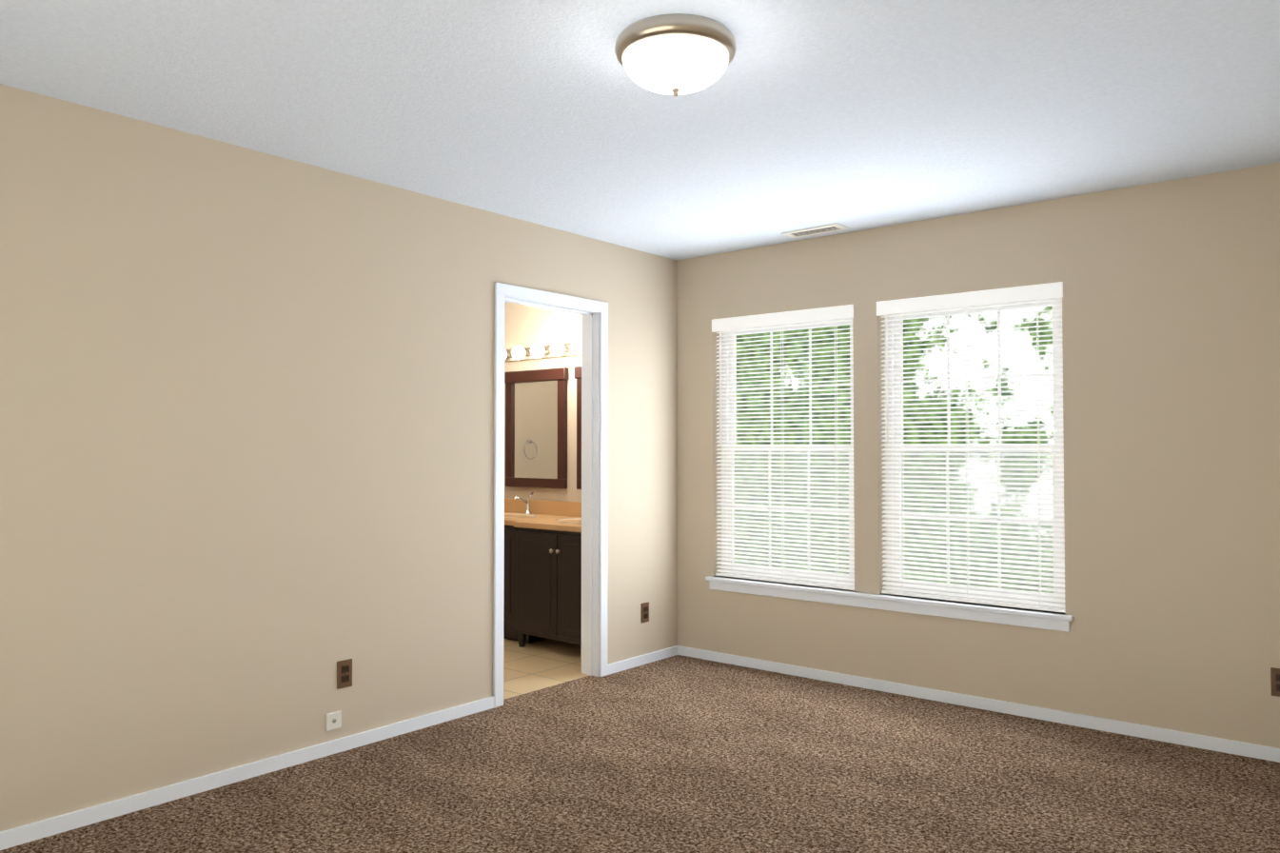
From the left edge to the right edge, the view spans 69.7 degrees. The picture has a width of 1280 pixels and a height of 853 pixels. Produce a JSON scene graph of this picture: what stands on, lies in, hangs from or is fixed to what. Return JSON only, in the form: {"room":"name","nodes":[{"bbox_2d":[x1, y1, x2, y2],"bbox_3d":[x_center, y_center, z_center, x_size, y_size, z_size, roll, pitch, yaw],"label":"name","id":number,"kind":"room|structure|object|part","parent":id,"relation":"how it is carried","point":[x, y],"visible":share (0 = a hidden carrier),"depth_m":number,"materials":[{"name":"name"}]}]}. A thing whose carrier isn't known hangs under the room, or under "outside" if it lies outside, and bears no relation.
{"room":"empty bedroom","nodes":[
{"label":"empty bedroom","id":0,"kind":"room"},
{"bbox_2d":[0,83,677,831],"bbox_3d":[-1.425,0.140,3.777,0.120,2.440,5.370,-1,-2,39],"label":"wall","id":1,"kind":"structure","parent":0,"point":[246,449],"depth_m":3.57,"materials":[{"name":"beige paint"}]},
{"bbox_2d":[0,695,494,849],"bbox_3d":[-1.484,1.329,3.571,0.013,0.054,2.426,-1,-2,39],"label":"baseboard","id":2,"kind":"structure","parent":1,"relation":"attached to","point":[88,815],"depth_m":3.45,"materials":[{"name":"white wood"}]},
{"bbox_2d":[326,709,341,730],"bbox_3d":[-1.274,1.227,3.829,0.014,0.070,0.070,-1,-2,39],"label":"outlet plate","id":3,"kind":"object","parent":1,"relation":"attached to","point":[333,719],"visible":1,"depth_m":3.83,"materials":[{"name":"white plastic"}]},
{"bbox_2d":[336,658,352,689],"bbox_3d":[-1.245,1.043,3.873,0.008,0.115,0.070,-1,-2,39],"label":"outlet","id":4,"kind":"object","parent":1,"relation":"attached to","point":[344,673],"visible":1,"depth_m":3.87,"materials":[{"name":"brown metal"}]},
{"bbox_2d":[492,282,608,707],"bbox_3d":[-0.504,0.340,4.893,0.152,2.092,0.834,-1,-2,39],"label":"door frame","id":5,"kind":"structure","parent":1,"relation":"attached to","point":[594,313],"depth_m":5.13,"materials":[{"name":"white wood"}]},
{"bbox_2d":[607,645,677,674],"bbox_3d":[0.014,1.371,5.394,0.013,0.054,0.643,-1,-2,39],"label":"baseboard","id":6,"kind":"structure","parent":1,"relation":"attached to","point":[638,660],"depth_m":5.38,"materials":[{"name":"white wood"}]},
{"bbox_2d":[641,601,649,622],"bbox_3d":[0.032,1.098,5.425,0.008,0.115,0.070,-1,-2,39],"label":"outlet","id":7,"kind":"object","parent":1,"relation":"attached to","point":[644,612],"visible":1,"depth_m":5.42,"materials":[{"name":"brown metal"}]},
{"bbox_2d":[504,301,581,501],"bbox_3d":[-0.706,0.206,6.635,2.400,2.440,0.120,-1,-2,39],"label":"wall","id":8,"kind":"structure","parent":0,"point":[527,326],"depth_m":6.50,"materials":[{"name":"beige paint"}]},
{"bbox_2d":[504,367,568,488],"bbox_3d":[-0.751,0.015,6.568,0.630,0.840,0.045,-1,-2,39],"label":"bathroom mirror","id":9,"kind":"object","parent":8,"relation":"attached to","point":[536,427],"visible":0.98,"depth_m":6.56,"materials":[{"name":"brown wood"}]},
{"bbox_2d":[504,339,581,362],"bbox_3d":[-0.481,-0.532,6.281,1.540,0.100,0.165,-1,-2,39],"label":"sconce","id":10,"kind":"object","parent":8,"relation":"attached to","point":[539,351],"visible":0.58,"depth_m":6.41,"materials":[{"name":"white glass"}]},
{"bbox_2d":[504,497,581,514],"bbox_3d":[-0.483,0.569,6.347,1.640,0.100,0.019,-1,-2,39],"label":"backsplash","id":11,"kind":"structure","parent":8,"relation":"attached to","point":[541,506],"depth_m":6.45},
{"bbox_2d":[574,366,581,489],"bbox_3d":[-0.195,0.004,6.111,0.630,0.840,0.045,-1,-2,39],"label":"bathroom mirror","id":12,"kind":"object","parent":8,"relation":"attached to","point":[578,373],"visible":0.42,"depth_m":6.28,"materials":[{"name":"brown wood"}]},
{"bbox_2d":[503,638,589,699],"bbox_3d":[-1.331,1.457,5.799,2.460,0.100,2.160,-1,-2,39],"label":"floor","id":13,"kind":"structure","parent":0,"point":[535,665],"depth_m":5.38,"materials":[{"name":"beige tile"}]},
{"bbox_2d":[503,522,511,639],"bbox_3d":[-0.935,1.038,6.392,0.850,0.766,0.507,-1,-2,39],"label":"base cabinet","id":14,"kind":"object","parent":13,"relation":"on","point":[507,525],"depth_m":6.02,"materials":[{"name":"black wood"}]},
{"bbox_2d":[511,526,581,647],"bbox_3d":[-0.332,1.026,5.851,0.770,0.766,0.577,-1,-2,39],"label":"base cabinet","id":15,"kind":"object","parent":13,"relation":"on","point":[542,575],"depth_m":5.69,"materials":[{"name":"black wood"}]},
{"bbox_2d":[504,514,581,530],"bbox_3d":[-0.659,0.632,6.131,1.640,0.035,0.575,-1,-2,39],"label":"countertop","id":16,"kind":"structure","parent":15,"relation":"on","point":[539,520],"depth_m":5.84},
{"bbox_2d":[504,511,533,518],"bbox_3d":[-0.908,0.673,6.363,0.438,0.115,0.315,-1,-2,39],"label":"sink","id":17,"kind":"object","parent":16,"relation":"in","point":[507,514],"depth_m":6.41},
{"bbox_2d":[511,492,533,514],"bbox_3d":[-0.819,0.542,6.474,0.056,0.159,0.187,-1,-2,39],"label":"faucet","id":18,"kind":"object","parent":16,"relation":"on","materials":[{"name":"silver metal"}]},
{"bbox_2d":[545,514,581,522],"bbox_3d":[-0.352,0.662,5.906,0.438,0.115,0.315,-1,-2,39],"label":"sink","id":19,"kind":"object","parent":16,"relation":"in","point":[575,518],"depth_m":5.99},
{"bbox_2d":[0,654,1279,852],"bbox_3d":[-1.198,1.375,2.228,5.620,0.100,7.170,-1,-2,39],"label":"floor carpet","id":20,"kind":"object","parent":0,"point":[679,754],"visible":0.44,"depth_m":3.45,"materials":[{"name":"brown carpet"}]},
{"bbox_2d":[0,0,1279,259],"bbox_3d":[-1.910,-1.159,2.956,7.570,0.120,7.300,-1,-2,39],"label":"ceiling","id":21,"kind":"structure","parent":0,"point":[851,114],"depth_m":3.07,"materials":[{"name":"paint"}]},
{"bbox_2d":[614,13,736,97],"bbox_3d":[0.101,-1.023,2.620,0.346,0.168,0.346,-1,-2,39],"label":"ceiling light fixture","id":22,"kind":"object","parent":21,"relation":"attached to","point":[675,54],"visible":1,"depth_m":2.52,"materials":[{"name":"white glass"}]},
{"bbox_2d":[781,223,849,237],"bbox_3d":[0.941,-1.049,4.935,0.340,0.008,0.140,-1,-2,39],"label":"ceiling vent","id":23,"kind":"object","parent":21,"relation":"in","point":[826,228],"visible":1,"depth_m":4.92,"materials":[{"name":"white metal"}]},
{"bbox_2d":[676,162,1279,748],"bbox_3d":[1.781,0.157,4.520,3.890,2.440,0.150,-1,-2,39],"label":"wall","id":24,"kind":"structure","parent":0,"point":[1171,420],"depth_m":4.16,"materials":[{"name":"beige paint"}]},
{"bbox_2d":[705,297,1073,631],"bbox_3d":[1.241,0.154,4.942,2.050,1.615,0.185,-1,-2,39],"label":"window","id":25,"kind":"structure","parent":24,"relation":"in","point":[998,413],"depth_m":4.86,"materials":[{"name":"white plastic"}]},
{"bbox_2d":[711,304,854,590],"bbox_3d":[0.809,0.118,5.252,0.928,1.540,0.056,-1,-2,39],"label":"window blinds","id":26,"kind":"object","parent":25,"relation":"attached to","point":[792,318],"visible":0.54,"depth_m":5.24,"materials":[{"name":"white plastic"}]},
{"bbox_3d":[0.870,0.126,5.325,0.920,1.540,0.065,-1,-2,39],"label":"window sash","id":27,"kind":"part","parent":25,"relation":"part of","materials":[{"name":"white plastic"}]},
{"bbox_2d":[876,281,1064,612],"bbox_3d":[1.628,0.103,4.579,0.928,1.540,0.056,-1,-2,39],"label":"window blinds","id":28,"kind":"object","parent":25,"relation":"attached to","point":[1006,295],"visible":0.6,"depth_m":4.56,"materials":[{"name":"white plastic"}]},
{"bbox_2d":[677,645,1279,762],"bbox_3d":[1.471,1.353,4.643,3.220,0.054,0.013,-1,-2,39],"label":"baseboard","id":29,"kind":"structure","parent":24,"relation":"attached to","point":[1247,749],"depth_m":4.39,"materials":[{"name":"white wood"}]},
{"bbox_2d":[1270,667,1279,696],"bbox_3d":[2.600,1.039,3.724,0.070,0.115,0.008,-1,-2,39],"label":"outlet","id":30,"kind":"object","parent":24,"relation":"attached to","point":[1275,680],"visible":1,"depth_m":3.73,"materials":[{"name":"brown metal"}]},
{"label":"outside","id":31,"kind":"structure","parent":0,"visible":0},
{"bbox_2d":[734,304,1053,592],"bbox_3d":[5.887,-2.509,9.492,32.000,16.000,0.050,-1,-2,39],"label":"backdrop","id":32,"kind":"structure","parent":31,"point":[923,383],"depth_m":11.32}
]}

